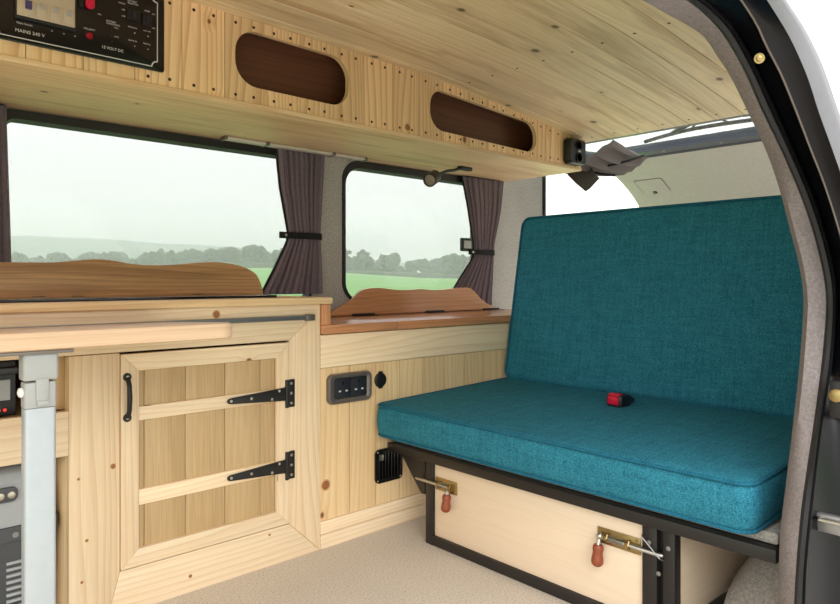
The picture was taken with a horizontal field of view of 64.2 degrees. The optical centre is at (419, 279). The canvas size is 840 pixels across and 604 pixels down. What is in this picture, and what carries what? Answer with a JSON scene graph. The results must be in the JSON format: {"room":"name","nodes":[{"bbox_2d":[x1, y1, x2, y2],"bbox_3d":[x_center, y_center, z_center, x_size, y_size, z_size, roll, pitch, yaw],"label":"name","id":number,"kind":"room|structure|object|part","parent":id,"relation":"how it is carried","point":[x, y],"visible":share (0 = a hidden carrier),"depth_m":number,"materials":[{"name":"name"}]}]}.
{"room":"vehicle interior","nodes":[
{"label":"vehicle interior","id":0,"kind":"room"},
{"bbox_2d":[6,107,541,334],"bbox_3d":[-0.854,0.020,1.962,3.895,1.500,0.045,0,0,-43],"label":"wall","id":1,"kind":"structure","parent":0,"point":[521,199],"depth_m":3.03,"materials":[{"name":"grey carpet"}]},
{"bbox_2d":[6,108,311,296],"bbox_3d":[-0.745,-0.185,2.058,0.943,0.518,0.060,0,0,-43],"label":"window","id":2,"kind":"structure","parent":1,"relation":"in","point":[13,115],"depth_m":1.94,"materials":[{"name":"black metal"}]},
{"bbox_2d":[0,0,580,181],"bbox_3d":[-0.805,-0.561,1.685,3.592,0.231,0.425,0,0,-43],"label":"locker","id":3,"kind":"object","parent":1,"relation":"attached to","point":[227,74],"visible":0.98,"depth_m":1.91,"materials":[{"name":"brown wood"}]},
{"bbox_2d":[0,104,11,261],"bbox_3d":[-1.104,-0.203,1.650,0.175,0.478,0.031,0,0,-43],"label":"curtain","id":4,"kind":"object","parent":3,"relation":"hanging from","point":[5,230],"visible":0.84,"depth_m":1.70,"materials":[{"name":"fabric"}]},
{"bbox_2d":[0,0,163,72],"bbox_3d":[-0.732,-0.579,1.452,0.362,0.182,0.024,0,0,-43],"label":"control panel","id":5,"kind":"object","parent":3,"relation":"attached to","point":[124,32],"visible":1,"depth_m":1.47,"materials":[{"name":"black plastic"}]},
{"bbox_2d":[78,0,83,7],"bbox_3d":[-0.736,-0.614,1.455,0.012,0.043,0.004,0,0,-43],"label":"switch","id":6,"kind":"object","parent":5,"relation":"attached to","point":[80,2],"depth_m":1.45,"materials":[{"name":"black plastic"}]},
{"bbox_2d":[86,32,92,38],"bbox_3d":[-0.722,-0.535,1.465,0.015,0.015,0.007,0,0,-43],"label":"warning lamp","id":7,"kind":"object","parent":5,"relation":"attached to","point":[89,35],"depth_m":1.46,"materials":[{"name":"red plastic"}]},
{"bbox_2d":[85,0,94,9],"bbox_3d":[-0.722,-0.614,1.465,0.019,0.043,0.008,0,0,-43],"label":"rocker switch","id":8,"kind":"object","parent":5,"relation":"attached to","point":[89,4],"depth_m":1.46,"materials":[{"name":"red plastic"}]},
{"bbox_2d":[127,8,151,26],"bbox_3d":[-0.643,-0.603,1.537,0.056,0.030,0.008,0,0,-43],"label":"toggle switch","id":9,"kind":"object","parent":5,"relation":"attached to","point":[136,17],"depth_m":1.54,"materials":[{"name":"black plastic"}]},
{"bbox_2d":[262,148,324,294],"bbox_3d":[-0.430,-0.196,2.267,0.252,0.492,0.036,0,0,-42],"label":"curtain","id":10,"kind":"object","parent":3,"relation":"hanging from","point":[297,269],"visible":1,"depth_m":2.28,"materials":[{"name":"fabric"}]},
{"bbox_2d":[220,135,367,161],"bbox_3d":[-0.406,-0.439,2.261,0.556,0.012,0.040,0,0,-43],"label":"lamp","id":11,"kind":"object","parent":3,"relation":"attached to","point":[224,138],"visible":1,"depth_m":2.23,"materials":[{"name":"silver metal"}]},
{"bbox_3d":[-0.707,-0.568,1.568,3.579,0.217,0.078,0,0,-43],"label":"panel","id":12,"kind":"part","parent":3,"relation":"part of","materials":[{"name":"beige wood"}]},
{"bbox_2d":[423,166,471,186],"bbox_3d":[0.111,-0.396,2.581,0.256,0.098,0.070,0,0,-43],"label":"spot lamp","id":13,"kind":"object","parent":3,"relation":"attached to","point":[432,178],"visible":1,"depth_m":2.51,"materials":[{"name":"black plastic"}]},
{"bbox_3d":[0.116,-0.421,2.594,0.105,0.042,0.014,0,0,-38],"label":"arm","id":14,"kind":"part","parent":13,"relation":"part of","materials":[{"name":"black plastic"}]},
{"bbox_2d":[453,176,503,304],"bbox_3d":[0.237,-0.165,2.899,0.380,0.555,0.030,0,0,-43],"label":"curtain","id":15,"kind":"object","parent":3,"relation":"hanging from","point":[483,197],"visible":0.91,"depth_m":2.93,"materials":[{"name":"fabric"}]},
{"bbox_2d":[564,138,585,165],"bbox_3d":[0.624,-0.513,2.686,0.108,0.101,0.039,0,0,-43],"label":"outlet","id":16,"kind":"object","parent":3,"relation":"attached to","point":[574,149],"visible":1,"depth_m":2.66,"materials":[{"name":"black plastic"}]},
{"bbox_2d":[342,161,472,298],"bbox_3d":[-0.028,-0.180,2.716,0.736,0.528,0.060,0,0,-43],"label":"window","id":17,"kind":"structure","parent":1,"relation":"in","point":[368,167],"depth_m":2.53,"materials":[{"name":"black rubber"}]},
{"bbox_2d":[460,238,470,250],"bbox_3d":[0.197,-0.151,2.866,0.057,0.057,0.022,0,0,-43],"label":"window latch","id":18,"kind":"object","parent":17,"relation":"attached to","point":[465,243],"depth_m":2.85,"materials":[{"name":"black plastic"}]},
{"bbox_2d":[542,176,545,215],"bbox_3d":[0.589,0.110,3.281,0.015,1.320,0.062,0,0,-43],"label":"trim","id":19,"kind":"structure","parent":1,"relation":"attached to","point":[543,177],"depth_m":3.26,"materials":[{"name":"black rubber"}]},
{"bbox_2d":[155,516,728,603],"bbox_3d":[-0.317,0.785,1.358,3.870,0.030,1.630,0,0,-43],"label":"floor","id":20,"kind":"structure","parent":0,"point":[396,564],"depth_m":1.71,"materials":[{"name":"beige carpet"}]},
{"bbox_2d":[0,464,57,603],"bbox_3d":[-1.110,0.585,1.402,0.581,0.368,0.313,0,0,-43],"label":"box","id":21,"kind":"object","parent":20,"relation":"on","point":[10,476],"visible":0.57,"depth_m":1.43,"materials":[{"name":"grey plastic"}]},
{"bbox_3d":[-1.018,0.455,1.283,0.435,0.031,0.013,0,0,-43],"label":"carrying handle","id":22,"kind":"part","parent":21,"relation":"part of","materials":[{"name":"grey plastic"}]},
{"bbox_3d":[-1.112,0.463,1.404,0.573,0.123,0.300,0,0,-43],"label":"lid","id":23,"kind":"part","parent":21,"relation":"part of","materials":[{"name":"grey plastic"}]},
{"bbox_2d":[0,322,231,603],"bbox_3d":[-0.988,0.426,0.981,1.372,0.687,0.383,0,0,-43],"label":"table","id":24,"kind":"object","parent":20,"relation":"on","point":[37,349],"visible":1,"depth_m":1.09,"materials":[{"name":"brown wood"}]},
{"bbox_3d":[-0.645,0.182,1.082,0.010,0.017,0.017,0,0,-43],"label":"pivot knob","id":25,"kind":"part","parent":24,"relation":"part of","materials":[{"name":"white plastic"}]},
{"bbox_3d":[-0.636,0.118,1.098,0.112,0.009,0.058,0,0,-43],"label":"mounting plate","id":26,"kind":"part","parent":24,"relation":"part of","materials":[{"name":"brown metal"}]},
{"bbox_3d":[-0.627,0.479,1.101,0.046,0.542,0.030,0,0,-43],"label":"leg","id":27,"kind":"part","parent":24,"relation":"part of","materials":[{"name":"white metal"}]},
{"bbox_2d":[0,304,319,603],"bbox_3d":[-1.269,0.418,1.259,2.332,0.704,0.427,0,0,-43],"label":"base cabinet","id":28,"kind":"object","parent":20,"relation":"on","point":[183,467],"visible":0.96,"depth_m":1.64,"materials":[{"name":"brown wood"}]},
{"bbox_2d":[0,360,17,416],"bbox_3d":[-1.085,0.233,1.354,0.432,0.126,0.238,0,0,-43],"label":"control panel","id":29,"kind":"object","parent":28,"relation":"on","point":[8,368],"visible":0.98,"depth_m":1.41,"materials":[{"name":"black plastic"}]},
{"bbox_2d":[0,366,17,374],"bbox_3d":[-1.009,0.190,1.271,0.432,0.016,0.014,0,0,-43],"label":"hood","id":30,"kind":"object","parent":29,"relation":"attached to","point":[4,370],"depth_m":1.40,"materials":[{"name":"black plastic"}]},
{"bbox_2d":[0,395,57,417],"bbox_3d":[-1.528,0.306,1.055,1.676,0.018,0.378,0,0,-43],"label":"shelf","id":31,"kind":"object","parent":28,"relation":"attached to","point":[18,400],"depth_m":1.52,"materials":[{"name":"yellow wood"}]},
{"bbox_3d":[-1.392,0.336,0.907,1.676,0.098,0.020,0,0,-43],"label":"shelf rail","id":32,"kind":"part","parent":28,"relation":"part of","materials":[{"name":"brown wood"}]},
{"bbox_3d":[-0.668,0.271,1.537,0.018,0.113,0.024,0,0,-43],"label":"pull handle","id":33,"kind":"part","parent":28,"relation":"part of","materials":[{"name":"black metal"}]},
{"bbox_3d":[-1.415,0.420,1.401,2.310,0.700,0.019,0,0,-43],"label":"panel","id":34,"kind":"part","parent":28,"relation":"part of","materials":[{"name":"beige wood"}]},
{"bbox_3d":[-1.163,0.138,1.118,2.299,0.058,0.020,0,0,-43],"label":"rail","id":35,"kind":"part","parent":28,"relation":"part of","materials":[{"name":"brown wood"}]},
{"bbox_3d":[-0.909,0.105,1.328,1.657,0.018,0.014,0,0,-43],"label":"table rail","id":36,"kind":"part","parent":28,"relation":"part of","materials":[{"name":"metal"}]},
{"bbox_2d":[0,259,332,312],"bbox_3d":[-1.257,0.005,1.269,2.364,0.125,0.406,0,0,-43],"label":"countertop","id":37,"kind":"structure","parent":28,"relation":"on","point":[88,277],"depth_m":1.80,"materials":[{"name":"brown wood"}]},
{"bbox_2d":[0,294,276,302],"bbox_3d":[-0.833,0.046,1.655,0.970,0.007,0.235,0,0,-43],"label":"lid","id":38,"kind":"object","parent":37,"relation":"on","point":[193,296],"visible":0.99,"depth_m":1.65,"materials":[{"name":"black glass"}]},
{"bbox_3d":[-0.528,0.419,1.694,0.445,0.496,0.018,0,0,-43],"label":"cupboard door","id":39,"kind":"part","parent":28,"relation":"part of","materials":[{"name":"brown wood"}]},
{"bbox_3d":[-0.531,0.419,1.698,0.361,0.424,0.008,0,0,-43],"label":"door panel","id":40,"kind":"part","parent":28,"relation":"part of","materials":[{"name":"beige wood"}]},
{"bbox_3d":[-0.504,0.721,1.723,0.574,0.099,0.020,0,0,-43],"label":"rail","id":41,"kind":"part","parent":28,"relation":"part of","materials":[{"name":"brown wood"}]},
{"bbox_3d":[-0.433,0.420,2.059,0.018,0.700,0.378,0,0,-43],"label":"panel","id":42,"kind":"part","parent":28,"relation":"part of","materials":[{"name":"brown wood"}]},
{"bbox_2d":[320,322,509,549],"bbox_3d":[0.029,0.464,2.470,1.216,0.612,0.399,0,0,-43],"label":"panel","id":43,"kind":"object","parent":20,"relation":"on","point":[416,361],"visible":0.41,"depth_m":2.05,"materials":[{"name":"brown wood"}]},
{"bbox_2d":[326,370,371,404],"bbox_3d":[-0.206,0.317,1.978,0.161,0.088,0.014,0,0,-43],"label":"double socket","id":44,"kind":"object","parent":43,"relation":"attached to","point":[340,388],"visible":1,"depth_m":1.97,"materials":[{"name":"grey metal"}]},
{"bbox_3d":[0.158,0.710,2.330,1.216,0.036,0.020,0,0,-43],"label":"rail","id":45,"kind":"part","parent":43,"relation":"part of","materials":[{"name":"brown wood"}]},
{"bbox_2d":[374,371,385,388],"bbox_3d":[-0.121,0.307,2.062,0.046,0.053,0.006,0,0,-43],"label":"socket","id":46,"kind":"object","parent":43,"relation":"attached to","point":[380,378],"visible":1,"depth_m":2.06,"materials":[{"name":"black plastic"}]},
{"bbox_2d":[374,447,402,483],"bbox_3d":[-0.096,0.573,2.083,0.109,0.104,0.009,0,0,-43],"label":"vent","id":47,"kind":"object","parent":43,"relation":"attached to","point":[388,465],"visible":0.79,"depth_m":2.08,"materials":[{"name":"black plastic"}]},
{"bbox_3d":[0.158,0.205,2.330,1.216,0.094,0.020,0,0,-43],"label":"rail","id":48,"kind":"part","parent":43,"relation":"part of","materials":[{"name":"brown wood"}]},
{"bbox_2d":[320,287,511,333],"bbox_3d":[0.045,0.092,2.468,1.236,0.126,0.400,0,0,-43],"label":"wooden shelf","id":49,"kind":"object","parent":43,"relation":"on","point":[369,309],"depth_m":2.45,"materials":[{"name":"red wood"}]},
{"bbox_2d":[388,440,781,603],"bbox_3d":[0.521,0.624,1.882,0.688,0.292,1.128,0,0,-43],"label":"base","id":50,"kind":"object","parent":20,"relation":"on","point":[573,546],"visible":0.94,"depth_m":1.60,"materials":[{"name":"black paint"}]},
{"bbox_3d":[0.035,0.586,1.938,0.010,0.010,0.143,0,0,-43],"label":"rod","id":51,"kind":"part","parent":50,"relation":"part of","materials":[{"name":"metal"}]},
{"bbox_3d":[0.037,0.650,1.962,0.028,0.240,0.032,0,0,-43],"label":"post","id":52,"kind":"part","parent":50,"relation":"part of","materials":[{"name":"black metal"}]},
{"bbox_3d":[0.270,0.635,1.707,0.012,0.210,0.656,0,0,-43],"label":"panel","id":53,"kind":"part","parent":50,"relation":"part of","materials":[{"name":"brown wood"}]},
{"bbox_2d":[377,377,793,534],"bbox_3d":[0.470,0.415,1.851,0.651,0.120,1.114,0,0,-43],"label":"seat cushion","id":54,"kind":"object","parent":50,"relation":"on","point":[724,469],"visible":0.91,"depth_m":1.58,"materials":[{"name":"teal fabric"}]},
{"bbox_2d":[607,392,634,407],"bbox_3d":[0.578,0.341,1.910,0.092,0.040,0.050,0,0,-37],"label":"belt buckle","id":55,"kind":"object","parent":54,"relation":"on","point":[619,400],"visible":1,"depth_m":1.88,"materials":[{"name":"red plastic"}]},
{"bbox_2d":[505,195,803,417],"bbox_3d":[0.747,0.070,2.096,0.202,0.608,1.100,0,0,-43],"label":"cushion","id":56,"kind":"object","parent":54,"relation":"on","point":[696,303],"visible":0.88,"depth_m":2.02,"materials":[{"name":"teal fabric"}]},
{"bbox_3d":[0.460,0.584,1.475,0.010,0.010,0.159,0,0,-43],"label":"rod","id":57,"kind":"part","parent":50,"relation":"part of","materials":[{"name":"metal"}]},
{"bbox_3d":[0.504,0.650,1.453,0.028,0.240,0.034,0,0,-43],"label":"post","id":58,"kind":"part","parent":50,"relation":"part of","materials":[{"name":"black metal"}]},
{"bbox_3d":[0.534,0.650,1.420,0.028,0.240,0.026,0,0,-43],"label":"post","id":59,"kind":"part","parent":50,"relation":"part of","materials":[{"name":"black metal"}]},
{"bbox_3d":[0.767,0.635,1.641,0.610,0.210,0.012,0,0,-43],"label":"panel","id":60,"kind":"part","parent":50,"relation":"part of","materials":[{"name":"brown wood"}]},
{"bbox_2d":[724,557,778,603],"bbox_3d":[1.069,0.655,1.719,0.880,0.229,0.228,0,0,-43],"label":"wheel arch","id":61,"kind":"object","parent":20,"relation":"on","point":[756,581],"visible":0.21,"depth_m":1.48,"materials":[{"name":"grey carpet"}]},
{"bbox_2d":[186,0,748,142],"bbox_3d":[-0.423,-0.627,1.288,3.620,0.123,1.568,0,0,-43],"label":"ceiling","id":62,"kind":"structure","parent":0,"point":[586,70],"depth_m":1.90,"materials":[{"name":"brown wood"}]},
{"bbox_2d":[786,0,839,112],"bbox_3d":[0.256,0.020,0.734,3.870,1.500,0.126,0,0,-43],"label":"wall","id":63,"kind":"structure","parent":0,"point":[820,19],"depth_m":1.10,"materials":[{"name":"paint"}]},
{"bbox_2d":[767,0,839,169],"bbox_3d":[-0.143,0.125,0.334,2.748,1.290,0.079,0,0,-43],"label":"trim","id":64,"kind":"structure","parent":63,"relation":"attached to","point":[829,113],"depth_m":1.04,"materials":[{"name":"white metal"}]},
{"bbox_2d":[828,379,839,418],"bbox_3d":[0.713,0.203,1.140,0.038,0.065,0.025,0,0,-43],"label":"door latch","id":65,"kind":"object","parent":63,"relation":"in","point":[834,393],"depth_m":1.13,"materials":[{"name":"black metal"}]},
{"bbox_3d":[0.129,-0.538,0.709,3.650,0.295,0.070,0,0,-43],"label":"wall","id":66,"kind":"structure","parent":0,"visible":0},
{"bbox_2d":[643,0,825,603],"bbox_3d":[-0.249,0.176,0.384,2.658,1.192,0.103,0,0,-43],"label":"trim","id":67,"kind":"structure","parent":66,"relation":"attached to","point":[813,284],"depth_m":1.19,"materials":[{"name":"grey fabric"}]},
{"label":"outside","id":68,"kind":"structure","parent":0,"visible":0},
{"bbox_2d":[247,268,457,296],"bbox_3d":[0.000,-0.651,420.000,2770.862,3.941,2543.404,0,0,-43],"label":"ground","id":69,"kind":"structure","parent":68,"point":[355,283],"depth_m":76.62,"materials":[{"name":"green plant"}]},
{"bbox_2d":[11,251,29,261],"bbox_3d":[-94.609,-3.352,158.421,6.311,6.751,6.422,0,0,14],"label":"tree","id":70,"kind":"object","parent":69,"relation":"on","point":[16,257],"visible":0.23,"depth_m":156.29,"materials":[{"name":"green plant"}]},
{"bbox_2d":[34,255,43,261],"bbox_3d":[-89.640,-3.196,157.782,2.729,5.288,2.246,0,0,34],"label":"tree","id":71,"kind":"object","parent":69,"relation":"on","point":[40,258],"visible":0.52,"depth_m":157.59,"materials":[{"name":"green plant"}]},
{"bbox_2d":[46,251,71,261],"bbox_3d":[-85.290,-3.480,157.877,5.503,6.601,5.229,0,0,-5],"label":"tree","id":72,"kind":"object","parent":69,"relation":"on","point":[56,256],"visible":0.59,"depth_m":156.67,"materials":[{"name":"green plant"}]},
{"bbox_2d":[74,253,91,260],"bbox_3d":[-79.116,-3.278,157.617,5.845,6.253,5.948,0,0,6],"label":"tree","id":73,"kind":"object","parent":69,"relation":"on","point":[82,256],"visible":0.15,"depth_m":156.67,"materials":[{"name":"green plant"}]},
{"bbox_2d":[82,251,99,258],"bbox_3d":[-85.903,-3.814,175.874,6.402,7.680,6.083,0,0,-13],"label":"tree","id":74,"kind":"object","parent":69,"relation":"on","point":[93,255],"visible":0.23,"depth_m":174.78,"materials":[{"name":"green plant"}]},
{"bbox_2d":[97,251,122,261],"bbox_3d":[-73.001,-3.556,158.157,5.593,6.709,5.315,0,0,18],"label":"tree","id":75,"kind":"object","parent":69,"relation":"on","point":[110,255],"visible":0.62,"depth_m":157.11,"materials":[{"name":"green plant"}]},
{"bbox_2d":[114,251,128,260],"bbox_3d":[-79.186,-3.827,176.046,6.060,7.650,6.377,0,0,21],"label":"tree","id":76,"kind":"object","parent":69,"relation":"on","point":[124,256],"visible":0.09,"depth_m":175.49,"materials":[{"name":"green plant"}]},
{"bbox_2d":[124,258,137,263],"bbox_3d":[-68.132,-2.952,157.908,3.567,4.503,3.754,0,0,-21],"label":"tree","id":77,"kind":"object","parent":69,"relation":"on","point":[131,260],"visible":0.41,"depth_m":157.17,"materials":[{"name":"green plant"}]},
{"bbox_2d":[139,251,163,264],"bbox_3d":[-63.223,-3.581,158.162,5.516,6.617,5.242,0,0,37],"label":"tree","id":78,"kind":"object","parent":69,"relation":"on","point":[152,258],"visible":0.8,"depth_m":157.17,"materials":[{"name":"green plant"}]},
{"bbox_2d":[156,248,165,254],"bbox_3d":[-71.498,-4.447,185.765,4.537,8.790,3.734,0,0,-19],"label":"tree","id":79,"kind":"object","parent":69,"relation":"on","point":[161,250],"visible":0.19,"depth_m":185.33,"materials":[{"name":"green plant"}]},
{"bbox_2d":[165,250,177,264],"bbox_3d":[-58.399,-3.867,158.077,2.790,6.569,3.391,0,0,14],"label":"tree","id":80,"kind":"object","parent":69,"relation":"on","point":[170,257],"visible":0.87,"depth_m":157.17,"materials":[{"name":"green plant"}]},
{"bbox_2d":[174,251,188,263],"bbox_3d":[-59.744,-3.780,167.407,6.443,6.892,6.556,0,0,-1],"label":"tree","id":81,"kind":"object","parent":69,"relation":"on","point":[181,256],"visible":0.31,"depth_m":165.10,"materials":[{"name":"green plant"}]},
{"bbox_2d":[181,256,198,263],"bbox_3d":[-54.736,-3.293,158.070,4.515,4.747,4.437,0,0,32],"label":"tree","id":82,"kind":"object","parent":69,"relation":"on","point":[191,259],"visible":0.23,"depth_m":157.42,"materials":[{"name":"green plant"}]},
{"bbox_2d":[182,248,202,261],"bbox_3d":[-60.126,-4.372,176.165,6.801,8.158,6.462,0,0,1],"label":"tree","id":83,"kind":"object","parent":69,"relation":"on","point":[194,253],"visible":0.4,"depth_m":175.21,"materials":[{"name":"green plant"}]},
{"bbox_2d":[11,236,405,268],"bbox_3d":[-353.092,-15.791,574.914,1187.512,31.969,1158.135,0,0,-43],"label":"hill","id":84,"kind":"structure","parent":69,"relation":"on","point":[30,246],"depth_m":406.18,"materials":[{"name":"green plant"}]},
{"bbox_2d":[201,248,223,261],"bbox_3d":[-48.786,-4.195,157.922,5.721,6.863,5.437,0,0,-27],"label":"tree","id":85,"kind":"object","parent":69,"relation":"on","point":[211,255],"visible":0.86,"depth_m":156.33,"materials":[{"name":"green plant"}]},
{"bbox_2d":[218,246,240,261],"bbox_3d":[-47.743,-4.596,166.814,6.154,7.769,6.476,0,0,-42],"label":"tree","id":86,"kind":"object","parent":69,"relation":"on","point":[224,252],"visible":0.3,"depth_m":165.58,"materials":[{"name":"green plant"}]},
{"bbox_2d":[226,246,237,261],"bbox_3d":[-44.177,-4.505,157.717,3.537,6.852,2.911,0,0,29],"label":"tree","id":87,"kind":"object","parent":69,"relation":"on","point":[232,255],"visible":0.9,"depth_m":157.52,"materials":[{"name":"green plant"}]},
{"bbox_2d":[241,244,269,262],"bbox_3d":[-38.995,-4.709,157.813,6.493,7.789,6.170,0,0,24],"label":"tree","id":88,"kind":"object","parent":69,"relation":"on","point":[253,253],"visible":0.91,"depth_m":156.25,"materials":[{"name":"green plant"}]},
{"bbox_2d":[264,255,272,262],"bbox_3d":[-36.487,-3.573,167.226,5.101,5.362,5.013,0,0,-24],"label":"tree","id":89,"kind":"object","parent":69,"relation":"on","point":[267,260],"visible":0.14,"depth_m":164.90,"materials":[{"name":"green plant"}]},
{"bbox_2d":[271,248,281,262],"bbox_3d":[-32.591,-4.074,158.004,5.880,7.423,6.188,0,0,37],"label":"tree","id":90,"kind":"object","parent":69,"relation":"on","point":[275,254],"visible":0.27,"depth_m":156.56,"materials":[{"name":"green plant"}]},
{"bbox_2d":[166,260,460,278],"bbox_3d":[-37.906,-1.772,145.000,104.937,4.934,96.555,0,0,-43],"label":"hedge","id":91,"kind":"object","parent":69,"relation":"on","point":[247,264],"visible":0.2,"depth_m":144.19,"materials":[{"name":"green plant"}]},
{"bbox_2d":[346,249,351,269],"bbox_3d":[-17.902,-3.415,158.301,3.647,8.586,4.432,0,0,-27],"label":"tree","id":92,"kind":"object","parent":69,"relation":"on","point":[348,259],"visible":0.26,"depth_m":157.63,"materials":[{"name":"green plant"}]},
{"bbox_2d":[348,261,356,270],"bbox_3d":[-18.285,-2.471,176.372,6.143,6.571,6.251,0,0,43],"label":"tree","id":93,"kind":"object","parent":69,"relation":"on","point":[353,268],"visible":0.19,"depth_m":173.63,"materials":[{"name":"green plant"}]},
{"bbox_2d":[356,249,369,269],"bbox_3d":[-14.114,-3.269,167.227,3.724,8.769,4.526,0,0,-8],"label":"tree","id":94,"kind":"object","parent":69,"relation":"on","point":[362,252],"visible":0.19,"depth_m":166.21,"materials":[{"name":"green plant"}]},
{"bbox_2d":[354,255,376,270],"bbox_3d":[-13.006,-2.546,158.106,5.759,6.909,5.473,0,0,-16],"label":"tree","id":95,"kind":"object","parent":69,"relation":"on","point":[364,263],"visible":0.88,"depth_m":156.52,"materials":[{"name":"green plant"}]},
{"bbox_2d":[375,254,382,266],"bbox_3d":[-8.868,-2.745,186.364,8.556,8.995,8.408,0,0,-22],"label":"tree","id":96,"kind":"object","parent":69,"relation":"on","point":[381,255],"visible":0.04,"depth_m":182.72,"materials":[{"name":"green plant"}]},
{"bbox_2d":[376,261,395,270],"bbox_3d":[-8.870,-2.126,167.343,6.153,6.582,6.261,0,0,-16],"label":"tree","id":97,"kind":"object","parent":69,"relation":"on","point":[379,267],"visible":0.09,"depth_m":165.24,"materials":[{"name":"green plant"}]},
{"bbox_2d":[381,252,405,271],"bbox_3d":[-6.548,-2.597,158.065,6.708,8.047,6.375,0,0,-35],"label":"tree","id":98,"kind":"object","parent":69,"relation":"on","point":[391,261],"visible":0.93,"depth_m":156.29,"materials":[{"name":"green plant"}]},
{"bbox_2d":[404,260,416,271],"bbox_3d":[-2.331,-1.891,166.949,5.113,6.133,4.859,0,0,-35],"label":"tree","id":99,"kind":"object","parent":69,"relation":"on","point":[408,265],"visible":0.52,"depth_m":165.08,"materials":[{"name":"green plant"}]},
{"bbox_2d":[412,258,436,272],"bbox_3d":[0.769,-1.837,157.570,6.454,6.904,6.567,0,0,24],"label":"tree","id":100,"kind":"object","parent":69,"relation":"on","point":[423,265],"visible":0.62,"depth_m":156.56,"materials":[{"name":"green plant"}]},
{"bbox_2d":[429,257,444,273],"bbox_3d":[3.820,-1.903,167.154,7.297,7.670,7.171,0,0,37],"label":"tree","id":101,"kind":"object","parent":69,"relation":"on","point":[436,262],"visible":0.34,"depth_m":165.28,"materials":[{"name":"green plant"}]},
{"bbox_2d":[440,253,468,274],"bbox_3d":[8.251,-2.174,157.787,7.253,8.701,6.893,0,0,40],"label":"tree","id":102,"kind":"object","parent":69,"relation":"on","point":[452,263],"visible":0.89,"depth_m":156.14,"materials":[{"name":"green plant"}]},
{"bbox_3d":[1.159,0.120,1.621,1.340,1.300,0.030,0,0,-43],"label":"wall","id":103,"kind":"structure","parent":0,"visible":0},
{"bbox_2d":[754,53,764,63],"bbox_3d":[0.523,-0.342,1.032,0.016,0.016,0.008,0,0,9],"label":"bolt","id":104,"kind":"object","parent":103,"relation":"attached to","point":[759,58],"visible":1,"depth_m":1.03,"materials":[{"name":"yellow metal"}]},
{"bbox_2d":[687,0,835,603],"bbox_3d":[-0.235,0.171,0.361,2.666,1.206,0.084,0,0,-43],"label":"trim","id":105,"kind":"structure","parent":103,"relation":"attached to","point":[732,36],"depth_m":1.15,"materials":[{"name":"black rubber"}]},
{"bbox_2d":[705,0,839,603],"bbox_3d":[-0.195,0.153,0.348,2.685,1.236,0.149,0,0,-43],"label":"trim","id":106,"kind":"structure","parent":103,"relation":"attached to","point":[782,72],"depth_m":1.12,"materials":[{"name":"black paint"}]},
{"bbox_2d":[817,512,839,535],"bbox_3d":[0.689,0.409,1.117,0.024,0.031,0.055,0,0,-43],"label":"door latch","id":107,"kind":"object","parent":103,"relation":"in","point":[827,523],"depth_m":1.12,"materials":[{"name":"metal"}]},
{"bbox_3d":[-0.414,-0.652,1.279,3.620,0.140,1.645,0,0,-43],"label":"roof","id":108,"kind":"structure","parent":0,"visible":0},
{"bbox_2d":[586,114,780,206],"bbox_3d":[1.398,-0.408,2.896,1.206,0.556,1.535,0,0,-43],"label":"tailgate","id":109,"kind":"object","parent":108,"relation":"attached to","point":[731,164],"visible":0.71,"depth_m":3.24,"materials":[{"name":"beige plastic"}]},
{"bbox_2d":[564,140,648,176],"bbox_3d":[0.855,-0.533,3.086,0.554,0.119,0.410,0,0,-43],"label":"curtain","id":110,"kind":"object","parent":109,"relation":"hanging from","point":[613,159],"visible":0.7,"depth_m":3.01,"materials":[{"name":"grey fabric"}]},
{"bbox_2d":[567,167,599,190],"bbox_3d":[0.744,-0.467,3.058,0.032,0.133,0.180,0,0,-43],"label":"flap","id":111,"kind":"object","parent":110,"relation":"hanging from","point":[585,180],"visible":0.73,"depth_m":3.04,"materials":[{"name":"black fabric"}]},
{"bbox_3d":[0.865,-0.522,3.059,0.307,0.096,0.051,0,0,7],"label":"cord","id":112,"kind":"part","parent":110,"relation":"part of","materials":[{"name":"grey fabric"}]},
{"bbox_3d":[1.195,-0.610,2.709,0.655,0.084,1.535,0,0,-43],"label":"glass frame","id":113,"kind":"part","parent":109,"relation":"part of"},
{"bbox_3d":[1.635,-0.385,3.119,0.556,0.509,1.525,0,0,-43],"label":"trim","id":114,"kind":"part","parent":109,"relation":"part of","materials":[{"name":"beige plastic"}]}
]}

